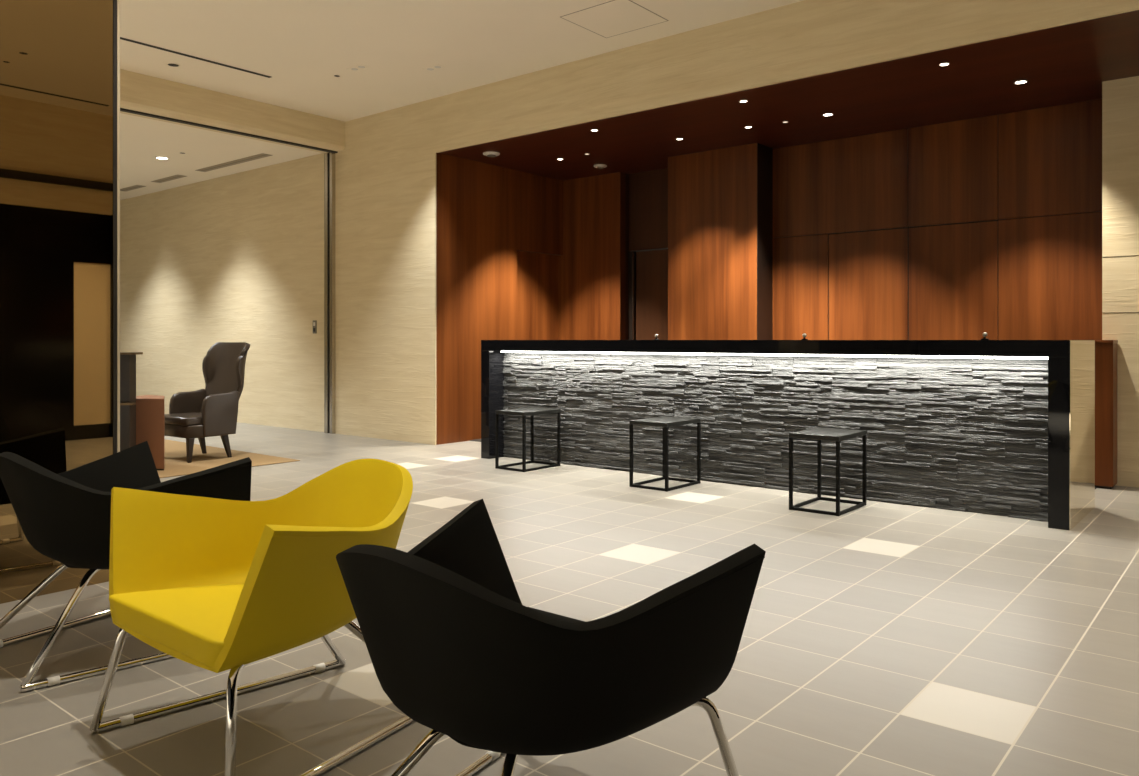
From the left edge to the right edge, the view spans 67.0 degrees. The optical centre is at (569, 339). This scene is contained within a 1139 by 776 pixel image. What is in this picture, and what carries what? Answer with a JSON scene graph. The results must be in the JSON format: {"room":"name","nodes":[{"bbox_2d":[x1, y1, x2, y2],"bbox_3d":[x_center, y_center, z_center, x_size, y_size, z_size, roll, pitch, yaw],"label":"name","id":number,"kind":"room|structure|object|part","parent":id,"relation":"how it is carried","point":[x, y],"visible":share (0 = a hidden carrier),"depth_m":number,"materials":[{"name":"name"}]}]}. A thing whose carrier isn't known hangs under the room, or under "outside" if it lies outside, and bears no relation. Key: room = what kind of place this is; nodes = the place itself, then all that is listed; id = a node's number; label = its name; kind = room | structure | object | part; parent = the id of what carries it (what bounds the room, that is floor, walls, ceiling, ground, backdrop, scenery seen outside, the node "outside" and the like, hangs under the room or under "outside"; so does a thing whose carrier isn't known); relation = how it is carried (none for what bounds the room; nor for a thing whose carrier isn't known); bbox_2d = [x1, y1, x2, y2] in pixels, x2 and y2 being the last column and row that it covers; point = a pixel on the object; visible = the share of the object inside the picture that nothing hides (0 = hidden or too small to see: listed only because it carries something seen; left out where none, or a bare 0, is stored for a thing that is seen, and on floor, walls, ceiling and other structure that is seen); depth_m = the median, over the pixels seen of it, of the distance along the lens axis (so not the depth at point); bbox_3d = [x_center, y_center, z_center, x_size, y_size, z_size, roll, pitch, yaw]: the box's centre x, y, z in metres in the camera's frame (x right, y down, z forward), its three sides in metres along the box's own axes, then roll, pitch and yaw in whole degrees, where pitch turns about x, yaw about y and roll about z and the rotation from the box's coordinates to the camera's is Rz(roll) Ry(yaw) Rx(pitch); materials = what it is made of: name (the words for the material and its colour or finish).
{"room":"hotel lobby","nodes":[
{"label":"hotel lobby","id":0,"kind":"room"},
{"bbox_2d":[120,113,321,199],"bbox_3d":[-8.236,-2.160,8.440,7.160,0.060,9.010,0,0,39],"label":"ceiling","id":1,"kind":"structure","parent":0,"point":[142,140],"depth_m":9.82,"materials":[{"name":"paint"}]},
{"bbox_2d":[120,185,145,190],"bbox_3d":[-6.147,-2.127,12.061,0.650,0.005,0.130,0,0,39],"label":"air slot","id":2,"kind":"object","parent":1,"relation":"attached to","point":[134,186],"visible":0.93,"depth_m":12.04,"materials":[{"name":"beige"}]},
{"bbox_2d":[155,157,168,159],"bbox_3d":[-4.770,-2.127,10.065,0.150,0.005,0.150,0,0,39],"label":"recessed light","id":3,"kind":"object","parent":1,"relation":"in","point":[161,158],"visible":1,"depth_m":10.08,"materials":[{"name":"beige plastic"}]},
{"bbox_2d":[151,175,186,182],"bbox_3d":[-5.296,-2.127,11.363,0.750,0.005,0.130,0,0,39],"label":"air slot","id":4,"kind":"object","parent":1,"relation":"attached to","point":[174,177],"visible":1,"depth_m":11.33,"materials":[{"name":"beige metal"}]},
{"bbox_2d":[195,153,271,171],"bbox_3d":[-4.059,-2.127,10.349,1.550,0.005,0.130,0,0,39],"label":"air slot","id":5,"kind":"object","parent":1,"relation":"attached to","point":[262,155],"visible":1,"depth_m":10.31,"materials":[{"name":"beige"}]},
{"bbox_3d":[-4.059,-2.126,10.349,1.510,0.002,0.021,0,0,39],"label":"blade","id":6,"kind":"part","parent":5,"relation":"part of","materials":[{"name":"brown plastic"}]},
{"bbox_2d":[120,69,344,152],"bbox_3d":[-5.467,-2.265,6.163,0.330,0.310,9.000,0,0,39],"label":"wall","id":7,"kind":"structure","parent":0,"point":[139,92],"depth_m":8.47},
{"bbox_2d":[120,108,337,152],"bbox_3d":[-4.076,-2.103,7.867,0.060,0.015,4.600,0,0,39],"label":"track","id":8,"kind":"object","parent":7,"relation":"attached to","point":[121,109],"visible":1,"depth_m":8.60,"materials":[{"name":"black metal"}]},
{"bbox_2d":[120,98,435,444],"bbox_3d":[-4.705,-0.685,11.367,8.710,3.470,0.015,0,0,39],"label":"wall","id":9,"kind":"structure","parent":0,"point":[238,257],"depth_m":10.02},
{"bbox_2d":[313,320,316,332],"bbox_3d":[-2.935,-0.150,9.898,0.072,0.150,0.012,0,0,39],"label":"light switch","id":10,"kind":"object","parent":9,"relation":"attached to","point":[314,321],"visible":1,"depth_m":9.89,"materials":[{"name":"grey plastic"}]},
{"bbox_2d":[324,152,334,433],"bbox_3d":[-2.701,-0.530,9.682,0.155,3.160,0.050,0,0,39],"label":"door frame","id":11,"kind":"structure","parent":9,"relation":"attached to","point":[329,158],"depth_m":9.67,"materials":[{"name":"silver metal"}]},
{"bbox_2d":[120,0,803,121],"bbox_3d":[-1.554,-2.450,2.962,10.120,0.060,9.010,0,0,39],"label":"ceiling","id":12,"kind":"structure","parent":0,"point":[301,45],"depth_m":6.95,"materials":[{"name":"paint"}]},
{"bbox_2d":[166,63,179,66],"bbox_3d":[-3.485,-2.418,7.564,0.112,0.003,0.112,0,0,39],"label":"ceiling fitting","id":13,"kind":"object","parent":12,"relation":"attached to","point":[167,64],"visible":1,"depth_m":7.57,"materials":[{"name":"paint"}]},
{"bbox_2d":[120,37,270,77],"bbox_3d":[-4.135,-2.417,6.234,0.045,0.005,4.360,0,0,39],"label":"air slot","id":14,"kind":"object","parent":12,"relation":"attached to","point":[121,38],"visible":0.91,"depth_m":7.34,"materials":[{"name":"black metal"}]},
{"bbox_2d":[347,64,368,71],"bbox_3d":[-1.880,-2.417,7.644,0.200,0.007,0.100,0,0,39],"label":"fitting","id":15,"kind":"object","parent":12,"relation":"attached to","point":[360,66],"visible":1,"depth_m":7.63,"materials":[{"name":"paint"}]},
{"bbox_2d":[423,64,444,71],"bbox_3d":[-1.205,-2.417,7.647,0.200,0.007,0.100,0,0,39],"label":"fitting","id":16,"kind":"object","parent":12,"relation":"attached to","point":[434,67],"visible":1,"depth_m":7.64,"materials":[{"name":"paint"}]},
{"bbox_2d":[560,0,668,37],"bbox_3d":[0.339,-2.419,6.478,0.594,0.002,0.584,0,0,39],"label":"ceiling hatch","id":17,"kind":"object","parent":12,"relation":"attached to","point":[614,17],"visible":1,"depth_m":6.47,"materials":[{"name":"paint"}]},
{"bbox_2d":[436,153,562,444],"bbox_3d":[-0.746,-0.415,9.414,0.110,2.930,1.985,0,0,39],"label":"wall","id":18,"kind":"structure","parent":0,"point":[486,214],"depth_m":9.03,"materials":[{"name":"red wood"}]},
{"bbox_2d":[517,251,557,339],"bbox_3d":[-0.399,0.025,9.896,0.035,2.050,0.800,0,0,39],"label":"door","id":19,"kind":"structure","parent":18,"relation":"in","point":[537,273],"depth_m":9.91,"materials":[{"name":"red wood"}]},
{"bbox_2d":[0,422,1138,775],"bbox_3d":[-3.567,1.050,6.098,17.430,0.001,11.820,0,0,39],"label":"floor","id":20,"kind":"structure","parent":0,"point":[878,638],"depth_m":2.87,"materials":[{"name":"grey tile"}]},
{"bbox_2d":[0,441,251,692],"bbox_3d":[-1.585,0.705,2.988,0.816,0.692,0.731,0,0,39],"label":"lounge chair","id":21,"kind":"object","parent":20,"relation":"on","point":[65,517],"visible":0.52,"depth_m":2.75,"materials":[{"name":"black fabric"}]},
{"bbox_3d":[-1.815,0.897,2.930,0.396,0.300,0.030,0,0,-22],"label":"leg","id":22,"kind":"part","parent":21,"relation":"part of","materials":[{"name":"silver metal"}]},
{"bbox_3d":[-1.810,1.038,3.171,0.022,0.022,0.731,0,0,31],"label":"floor rail","id":23,"kind":"part","parent":21,"relation":"part of","materials":[{"name":"silver metal"}]},
{"bbox_3d":[-1.597,0.897,2.751,0.030,0.300,0.396,0,0,11],"label":"leg","id":24,"kind":"part","parent":21,"relation":"part of","materials":[{"name":"silver metal"}]},
{"bbox_3d":[-1.361,1.038,2.803,0.731,0.022,0.022,0,0,-42],"label":"floor rail","id":25,"kind":"part","parent":21,"relation":"part of","materials":[{"name":"silver metal"}]},
{"bbox_2d":[157,439,299,477],"bbox_3d":[-4.493,1.046,7.879,3.860,0.008,2.090,0,0,39],"label":"rug","id":26,"kind":"object","parent":20,"relation":"on","point":[175,464],"visible":0.32,"depth_m":7.50,"materials":[{"name":"beige carpet"}]},
{"bbox_2d":[120,352,142,450],"bbox_3d":[-3.573,0.569,6.628,0.492,0.947,0.160,0,0,0],"label":"stand","id":27,"kind":"object","parent":26,"relation":"on","point":[127,359],"visible":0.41,"depth_m":6.60,"materials":[{"name":"black wood"}]},
{"bbox_3d":[-3.573,0.488,6.572,0.492,0.017,0.049,0,0,0],"label":"shelf","id":28,"kind":"part","parent":27,"relation":"part of","materials":[{"name":"brown wood"}]},
{"bbox_3d":[-3.587,0.577,6.647,0.424,0.930,0.098,0,0,0],"label":"post","id":29,"kind":"part","parent":27,"relation":"part of","materials":[{"name":"black wood"}]},
{"bbox_3d":[-3.573,0.103,6.643,0.492,0.017,0.130,0,0,0],"label":"shelf","id":30,"kind":"part","parent":27,"relation":"part of","materials":[{"name":"brown wood"}]},
{"bbox_2d":[136,395,164,469],"bbox_3d":[-3.415,0.754,7.088,0.389,0.575,0.442,0,0,3],"label":"side table","id":31,"kind":"object","parent":26,"relation":"on","point":[150,409],"visible":0.58,"depth_m":6.87,"materials":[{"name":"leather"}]},
{"bbox_2d":[165,342,249,462],"bbox_3d":[-3.252,0.531,7.681,0.591,1.022,0.657,0,0,36],"label":"chair","id":32,"kind":"object","parent":26,"relation":"on","point":[210,411],"visible":0.98,"depth_m":7.65,"materials":[{"name":"brown leather"}]},
{"bbox_2d":[165,412,201,425],"bbox_3d":[-3.337,0.694,7.565,0.524,0.073,0.370,0,0,36],"label":"cushion","id":33,"kind":"object","parent":32,"relation":"on","point":[173,418],"depth_m":7.39,"materials":[{"name":"brown leather"}]},
{"bbox_3d":[-3.471,0.641,7.825,0.055,0.382,0.340,0,0,36],"label":"armrest","id":34,"kind":"part","parent":32,"relation":"part of","materials":[{"name":"brown leather"}]},
{"bbox_3d":[-3.222,0.937,7.307,0.052,0.210,0.052,0,0,36],"label":"leg","id":35,"kind":"part","parent":32,"relation":"part of","materials":[{"name":"black wood"}]},
{"bbox_3d":[-3.308,0.782,7.604,0.540,0.110,0.435,0,0,36],"label":"seat","id":36,"kind":"part","parent":32,"relation":"part of","materials":[{"name":"brown leather"}]},
{"bbox_3d":[-3.357,0.937,7.859,0.052,0.210,0.089,0,0,36],"label":"leg","id":37,"kind":"part","parent":32,"relation":"part of","materials":[{"name":"black wood"}]},
{"bbox_3d":[-3.048,0.641,7.514,0.055,0.382,0.340,0,0,36],"label":"armrest","id":38,"kind":"part","parent":32,"relation":"part of","materials":[{"name":"brown leather"}]},
{"bbox_3d":[-3.142,0.384,7.829,0.591,0.728,0.288,0,0,36],"label":"backrest","id":39,"kind":"part","parent":32,"relation":"part of","materials":[{"name":"brown leather"}]},
{"bbox_3d":[-3.050,0.937,7.633,0.052,0.210,0.089,0,0,36],"label":"leg","id":40,"kind":"part","parent":32,"relation":"part of","materials":[{"name":"black wood"}]},
{"bbox_2d":[89,458,413,775],"bbox_3d":[-0.777,0.705,2.349,0.816,0.692,0.731,0,0,39],"label":"lounge chair","id":41,"kind":"object","parent":20,"relation":"on","point":[216,585],"visible":0.93,"depth_m":2.30,"materials":[{"name":"yellow fabric"}]},
{"bbox_3d":[-1.136,0.888,2.307,0.286,0.308,0.047,0,0,-11],"label":"leg","id":42,"kind":"part","parent":41,"relation":"part of","materials":[{"name":"silver metal"}]},
{"bbox_3d":[-0.845,0.705,2.265,0.598,0.070,0.478,0,0,39],"label":"seat","id":43,"kind":"part","parent":41,"relation":"part of","materials":[{"name":"yellow fabric"}]},
{"bbox_3d":[-1.000,1.038,2.534,0.731,0.022,0.022,0,0,-42],"label":"floor rail","id":44,"kind":"part","parent":41,"relation":"part of","materials":[{"name":"silver metal"}]},
{"bbox_3d":[-0.748,0.888,1.988,0.048,0.308,0.286,0,0,-1],"label":"leg","id":45,"kind":"part","parent":41,"relation":"part of","materials":[{"name":"silver metal"}]},
{"bbox_3d":[-0.765,0.897,2.586,0.030,0.300,0.396,0,0,11],"label":"leg","id":46,"kind":"part","parent":41,"relation":"part of","materials":[{"name":"silver metal"}]},
{"bbox_3d":[-0.547,0.897,2.407,0.396,0.300,0.030,0,0,-22],"label":"leg","id":47,"kind":"part","parent":41,"relation":"part of","materials":[{"name":"silver metal"}]},
{"bbox_3d":[-0.552,1.038,2.166,0.022,0.022,0.731,0,0,31],"label":"floor rail","id":48,"kind":"part","parent":41,"relation":"part of","materials":[{"name":"silver metal"}]},
{"bbox_2d":[495,407,560,471],"bbox_3d":[-0.341,0.812,7.100,0.320,0.475,0.450,0,0,39],"label":"stool","id":49,"kind":"object","parent":20,"relation":"on","point":[532,411],"visible":1,"depth_m":7.03,"materials":[{"name":"black metal"}]},
{"bbox_3d":[-0.593,0.827,7.029,0.020,0.447,0.020,0,0,39],"label":"leg","id":50,"kind":"part","parent":49,"relation":"part of","materials":[{"name":"black metal"}]},
{"bbox_3d":[-0.477,1.040,6.934,0.280,0.018,0.018,0,0,39],"label":"floor rail","id":51,"kind":"part","parent":49,"relation":"part of","materials":[{"name":"black metal"}]},
{"bbox_3d":[-0.457,1.040,7.195,0.018,0.018,0.410,0,0,39],"label":"floor rail","id":52,"kind":"part","parent":49,"relation":"part of","materials":[{"name":"black metal"}]},
{"bbox_3d":[-0.361,0.827,6.839,0.020,0.447,0.020,0,0,39],"label":"leg","id":53,"kind":"part","parent":49,"relation":"part of","materials":[{"name":"black metal"}]},
{"bbox_3d":[-0.341,0.589,7.100,0.320,0.028,0.450,0,0,39],"label":"seat","id":54,"kind":"part","parent":49,"relation":"part of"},
{"bbox_3d":[-0.320,0.827,7.362,0.020,0.447,0.020,0,0,39],"label":"leg","id":55,"kind":"part","parent":49,"relation":"part of","materials":[{"name":"black metal"}]},
{"bbox_3d":[-0.225,1.040,7.005,0.018,0.018,0.410,0,0,39],"label":"floor rail","id":56,"kind":"part","parent":49,"relation":"part of","materials":[{"name":"black"}]},
{"bbox_3d":[-0.204,1.040,7.267,0.280,0.018,0.018,0,0,39],"label":"floor rail","id":57,"kind":"part","parent":49,"relation":"part of","materials":[{"name":"black metal"}]},
{"bbox_3d":[-0.088,0.827,7.171,0.020,0.447,0.020,0,0,39],"label":"leg","id":58,"kind":"part","parent":49,"relation":"part of","materials":[{"name":"black metal"}]},
{"bbox_2d":[336,499,765,775],"bbox_3d":[-0.110,0.705,1.727,0.816,0.692,0.731,0,0,39],"label":"lounge chair","id":59,"kind":"object","parent":20,"relation":"on","point":[449,636],"visible":1,"depth_m":1.50,"materials":[{"name":"black fabric"}]},
{"bbox_3d":[-0.340,0.897,1.669,0.396,0.300,0.030,0,0,-22],"label":"leg","id":60,"kind":"part","parent":59,"relation":"part of","materials":[{"name":"silver metal"}]},
{"bbox_3d":[-0.335,1.038,1.910,0.022,0.022,0.731,0,0,31],"label":"floor rail","id":61,"kind":"part","parent":59,"relation":"part of","materials":[{"name":"silver metal"}]},
{"bbox_3d":[-0.122,0.897,1.490,0.030,0.300,0.396,0,0,11],"label":"leg","id":62,"kind":"part","parent":59,"relation":"part of","materials":[{"name":"silver metal"}]},
{"bbox_3d":[-0.041,0.705,1.811,0.598,0.070,0.478,0,0,39],"label":"seat","id":63,"kind":"part","parent":59,"relation":"part of","materials":[{"name":"black fabric"}]},
{"bbox_3d":[0.249,0.888,1.770,0.286,0.308,0.047,0,0,-11],"label":"leg","id":64,"kind":"part","parent":59,"relation":"part of","materials":[{"name":"silver metal"}]},
{"bbox_2d":[629,416,700,491],"bbox_3d":[0.695,0.812,6.226,0.320,0.475,0.450,0,0,39],"label":"stool","id":65,"kind":"object","parent":20,"relation":"on","point":[665,422],"visible":1,"depth_m":6.15,"materials":[{"name":"black metal"}]},
{"bbox_3d":[0.442,0.827,6.155,0.020,0.447,0.020,0,0,39],"label":"leg","id":66,"kind":"part","parent":65,"relation":"part of","materials":[{"name":"black metal"}]},
{"bbox_3d":[0.558,1.040,6.059,0.280,0.018,0.018,0,0,39],"label":"floor rail","id":67,"kind":"part","parent":65,"relation":"part of","materials":[{"name":"black metal"}]},
{"bbox_3d":[0.579,1.040,6.321,0.018,0.018,0.410,0,0,39],"label":"floor rail","id":68,"kind":"part","parent":65,"relation":"part of","materials":[{"name":"black metal"}]},
{"bbox_3d":[0.715,0.827,6.487,0.020,0.447,0.020,0,0,39],"label":"leg","id":69,"kind":"part","parent":65,"relation":"part of","materials":[{"name":"black metal"}]},
{"bbox_3d":[0.695,0.589,6.226,0.320,0.028,0.450,0,0,39],"label":"seat","id":70,"kind":"part","parent":65,"relation":"part of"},
{"bbox_3d":[0.674,0.827,5.964,0.020,0.447,0.020,0,0,39],"label":"leg","id":71,"kind":"part","parent":65,"relation":"part of","materials":[{"name":"black metal"}]},
{"bbox_3d":[0.831,1.040,6.392,0.280,0.018,0.018,0,0,39],"label":"floor rail","id":72,"kind":"part","parent":65,"relation":"part of","materials":[{"name":"black metal"}]},
{"bbox_3d":[0.811,1.040,6.131,0.018,0.018,0.410,0,0,39],"label":"floor rail","id":73,"kind":"part","parent":65,"relation":"part of","materials":[{"name":"black metal"}]},
{"bbox_3d":[0.947,0.827,6.297,0.020,0.447,0.020,0,0,39],"label":"leg","id":74,"kind":"part","parent":65,"relation":"part of","materials":[{"name":"black metal"}]},
{"bbox_2d":[481,340,1094,529],"bbox_3d":[1.252,0.525,6.513,4.582,1.051,0.840,0,0,39],"label":"reception counter","id":75,"kind":"object","parent":20,"relation":"on","point":[994,427],"depth_m":5.79,"materials":[{"name":"black stone"}]},
{"bbox_3d":[-0.481,0.573,7.933,0.100,0.955,0.840,0,0,39],"label":"panel","id":76,"kind":"part","parent":75,"relation":"part of","materials":[{"name":"black stone"}]},
{"bbox_2d":[481,340,1085,356],"bbox_3d":[1.250,0.048,6.514,4.578,0.095,0.840,0,0,39],"label":"countertop","id":77,"kind":"structure","parent":75,"relation":"on","point":[1005,348],"depth_m":5.69,"materials":[{"name":"black"}]},
{"bbox_2d":[981,332,988,339],"bbox_3d":[2.514,-0.024,5.206,0.044,0.047,0.044,0,0,39],"label":"bell","id":78,"kind":"object","parent":75,"relation":"on","point":[984,334],"visible":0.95,"depth_m":5.20,"materials":[{"name":"silver metal"}]},
{"bbox_3d":[2.980,0.573,5.096,0.105,0.955,0.840,0,0,39],"label":"panel","id":79,"kind":"part","parent":75,"relation":"part of","materials":[{"name":"black"}]},
{"bbox_3d":[3.022,0.526,5.061,0.004,1.047,0.834,0,0,39],"label":"glass","id":80,"kind":"part","parent":75,"relation":"part of","materials":[{"name":"glass"}]},
{"bbox_2d":[789,427,866,515],"bbox_3d":[1.623,0.812,5.394,0.320,0.475,0.450,0,0,39],"label":"stool","id":81,"kind":"object","parent":20,"relation":"on","point":[831,434],"visible":1,"depth_m":5.32,"materials":[{"name":"black metal"}]},
{"bbox_3d":[1.370,0.827,5.323,0.020,0.447,0.020,0,0,39],"label":"leg","id":82,"kind":"part","parent":81,"relation":"part of","materials":[{"name":"black metal"}]},
{"bbox_3d":[1.506,1.040,5.489,0.018,0.018,0.410,0,0,39],"label":"floor rail","id":83,"kind":"part","parent":81,"relation":"part of","materials":[{"name":"black"}]},
{"bbox_3d":[1.486,1.040,5.228,0.280,0.018,0.018,0,0,39],"label":"floor rail","id":84,"kind":"part","parent":81,"relation":"part of","materials":[{"name":"black metal"}]},
{"bbox_3d":[1.643,0.827,5.655,0.020,0.447,0.020,0,0,39],"label":"leg","id":85,"kind":"part","parent":81,"relation":"part of","materials":[{"name":"black metal"}]},
{"bbox_3d":[1.623,0.589,5.394,0.320,0.028,0.450,0,0,39],"label":"seat","id":86,"kind":"part","parent":81,"relation":"part of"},
{"bbox_3d":[1.602,0.827,5.133,0.020,0.447,0.020,0,0,39],"label":"leg","id":87,"kind":"part","parent":81,"relation":"part of","materials":[{"name":"black metal"}]},
{"bbox_3d":[1.759,1.040,5.560,0.280,0.018,0.018,0,0,39],"label":"floor rail","id":88,"kind":"part","parent":81,"relation":"part of","materials":[{"name":"black metal"}]},
{"bbox_3d":[1.738,1.040,5.299,0.018,0.018,0.410,0,0,39],"label":"floor rail","id":89,"kind":"part","parent":81,"relation":"part of","materials":[{"name":"black metal"}]},
{"bbox_3d":[1.875,0.827,5.465,0.020,0.447,0.020,0,0,39],"label":"leg","id":90,"kind":"part","parent":81,"relation":"part of","materials":[{"name":"black metal"}]},
{"bbox_2d":[558,172,624,339],"bbox_3d":[0.236,-0.415,9.957,0.940,2.930,0.100,0,0,39],"label":"wall","id":91,"kind":"structure","parent":0,"point":[591,266],"depth_m":9.87,"materials":[{"name":"red wood"}]},
{"bbox_2d":[628,251,635,339],"bbox_3d":[0.721,0.025,9.748,0.075,2.050,0.090,0,0,39],"label":"door frame","id":92,"kind":"structure","parent":91,"relation":"attached to","point":[630,252],"depth_m":9.71,"materials":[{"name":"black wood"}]},
{"bbox_2d":[636,249,667,339],"bbox_3d":[1.057,0.028,9.488,0.755,2.045,0.045,0,0,39],"label":"door","id":93,"kind":"structure","parent":91,"relation":"in","point":[651,266],"depth_m":9.57,"materials":[{"name":"brown wood"}]},
{"bbox_2d":[625,168,667,339],"bbox_3d":[0.988,-0.415,9.502,0.880,2.930,0.150,0,0,39],"label":"wall niche","id":94,"kind":"object","parent":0,"point":[646,193],"visible":0.57,"depth_m":9.61,"materials":[{"name":"brown wood"}]},
{"bbox_2d":[668,143,756,339],"bbox_3d":[1.584,-0.415,8.749,1.003,2.930,0.580,0,0,39],"label":"wall panel","id":95,"kind":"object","parent":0,"point":[712,194],"depth_m":8.50,"materials":[{"name":"red wood"}]},
{"bbox_2d":[435,0,1138,152],"bbox_3d":[1.904,-2.148,5.958,8.370,0.544,0.030,0,0,39],"label":"wall","id":96,"kind":"structure","parent":0,"point":[806,38],"depth_m":6.43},
{"bbox_2d":[440,10,1138,180],"bbox_3d":[2.622,-1.905,6.921,8.480,0.050,2.370,0,0,39],"label":"ceiling","id":97,"kind":"structure","parent":0,"point":[1069,63],"depth_m":6.81,"materials":[{"name":"red wood"}]},
{"bbox_2d":[483,151,499,156],"bbox_3d":[-0.787,-1.862,8.662,0.170,0.036,0.170,0,0,39],"label":"smoke detector","id":98,"kind":"object","parent":97,"relation":"attached to","point":[488,154],"visible":1,"depth_m":8.62,"materials":[{"name":"beige plastic"}]},
{"bbox_2d":[594,164,606,168],"bbox_3d":[0.333,-1.862,9.270,0.140,0.036,0.140,0,0,39],"label":"smoke detector","id":99,"kind":"object","parent":97,"relation":"attached to","point":[598,166],"visible":1,"depth_m":9.23,"materials":[{"name":"beige plastic"}]},
{"bbox_2d":[822,113,833,115],"bbox_3d":[2.154,-1.877,7.170,0.092,0.005,0.092,0,0,39],"label":"recessed light","id":100,"kind":"object","parent":97,"relation":"in","point":[825,114],"visible":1,"depth_m":7.17,"materials":[{"name":"beige plastic"}]},
{"bbox_2d":[939,62,949,65],"bbox_3d":[2.554,-1.877,5.859,0.068,0.005,0.068,0,0,39],"label":"recessed light","id":101,"kind":"object","parent":97,"relation":"in","point":[945,63],"visible":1,"depth_m":5.86,"materials":[{"name":"beige plastic"}]},
{"bbox_2d":[1014,80,1027,83],"bbox_3d":[3.288,-1.877,6.266,0.092,0.005,0.092,0,0,39],"label":"recessed light","id":102,"kind":"object","parent":97,"relation":"in","point":[1019,81],"visible":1,"depth_m":6.26,"materials":[{"name":"beige plastic"}]},
{"bbox_2d":[773,99,1101,339],"bbox_3d":[3.125,-0.415,7.589,2.850,2.930,0.100,0,0,39],"label":"wall","id":103,"kind":"structure","parent":0,"point":[1037,173],"depth_m":7.24,"materials":[{"name":"red wood"}]},
{"bbox_2d":[757,143,772,339],"bbox_3d":[1.893,-0.415,8.329,0.006,2.930,0.318,0,0,39],"label":"trim","id":104,"kind":"structure","parent":103,"relation":"attached to","point":[764,153],"depth_m":8.32,"materials":[{"name":"black wood"}]},
{"bbox_2d":[829,228,907,339],"bbox_3d":[2.723,0.029,7.867,0.725,2.042,0.009,0,0,39],"label":"wall panel","id":105,"kind":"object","parent":103,"relation":"in","point":[868,271],"depth_m":7.85,"materials":[{"name":"red wood"}]},
{"bbox_2d":[909,221,997,339],"bbox_3d":[3.291,0.029,7.402,0.723,2.042,0.009,0,0,39],"label":"wall panel","id":106,"kind":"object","parent":103,"relation":"in","point":[953,269],"depth_m":7.39,"materials":[{"name":"red wood"}]},
{"bbox_2d":[1102,76,1138,487],"bbox_3d":[5.012,-0.415,5.396,2.850,2.930,0.100,0,0,39],"label":"wall","id":107,"kind":"structure","parent":0,"point":[1120,97],"depth_m":6.18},
{"bbox_2d":[1102,255,1138,312],"bbox_3d":[4.980,-0.400,5.356,2.849,0.409,0.002,0,0,39],"label":"trim","id":108,"kind":"structure","parent":107,"relation":"attached to","point":[1131,255],"depth_m":6.18,"materials":[{"name":"brown metal"}]},
{"bbox_3d":[1.574,1.047,7.807,5.515,0.006,1.530,0,0,39],"label":"floor","id":109,"kind":"structure","parent":0,"visible":0},
{"bbox_2d":[1095,340,1117,488],"bbox_3d":[3.546,0.525,6.374,0.853,1.050,0.235,0,0,39],"label":"base cabinet","id":110,"kind":"object","parent":109,"relation":"on","point":[1105,350],"visible":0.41,"depth_m":6.07,"materials":[{"name":"red wood"}]},
{"bbox_3d":[-3.286,-0.685,2.584,0.480,3.470,3.430,0,0,39],"label":"column","id":111,"kind":"structure","parent":0,"visible":0},
{"bbox_2d":[0,0,119,603],"bbox_3d":[-3.080,-0.685,2.440,0.026,3.470,3.468,0,0,39],"label":"glass partition","id":112,"kind":"structure","parent":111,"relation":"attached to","point":[60,59],"depth_m":3.58,"materials":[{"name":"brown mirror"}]}
]}

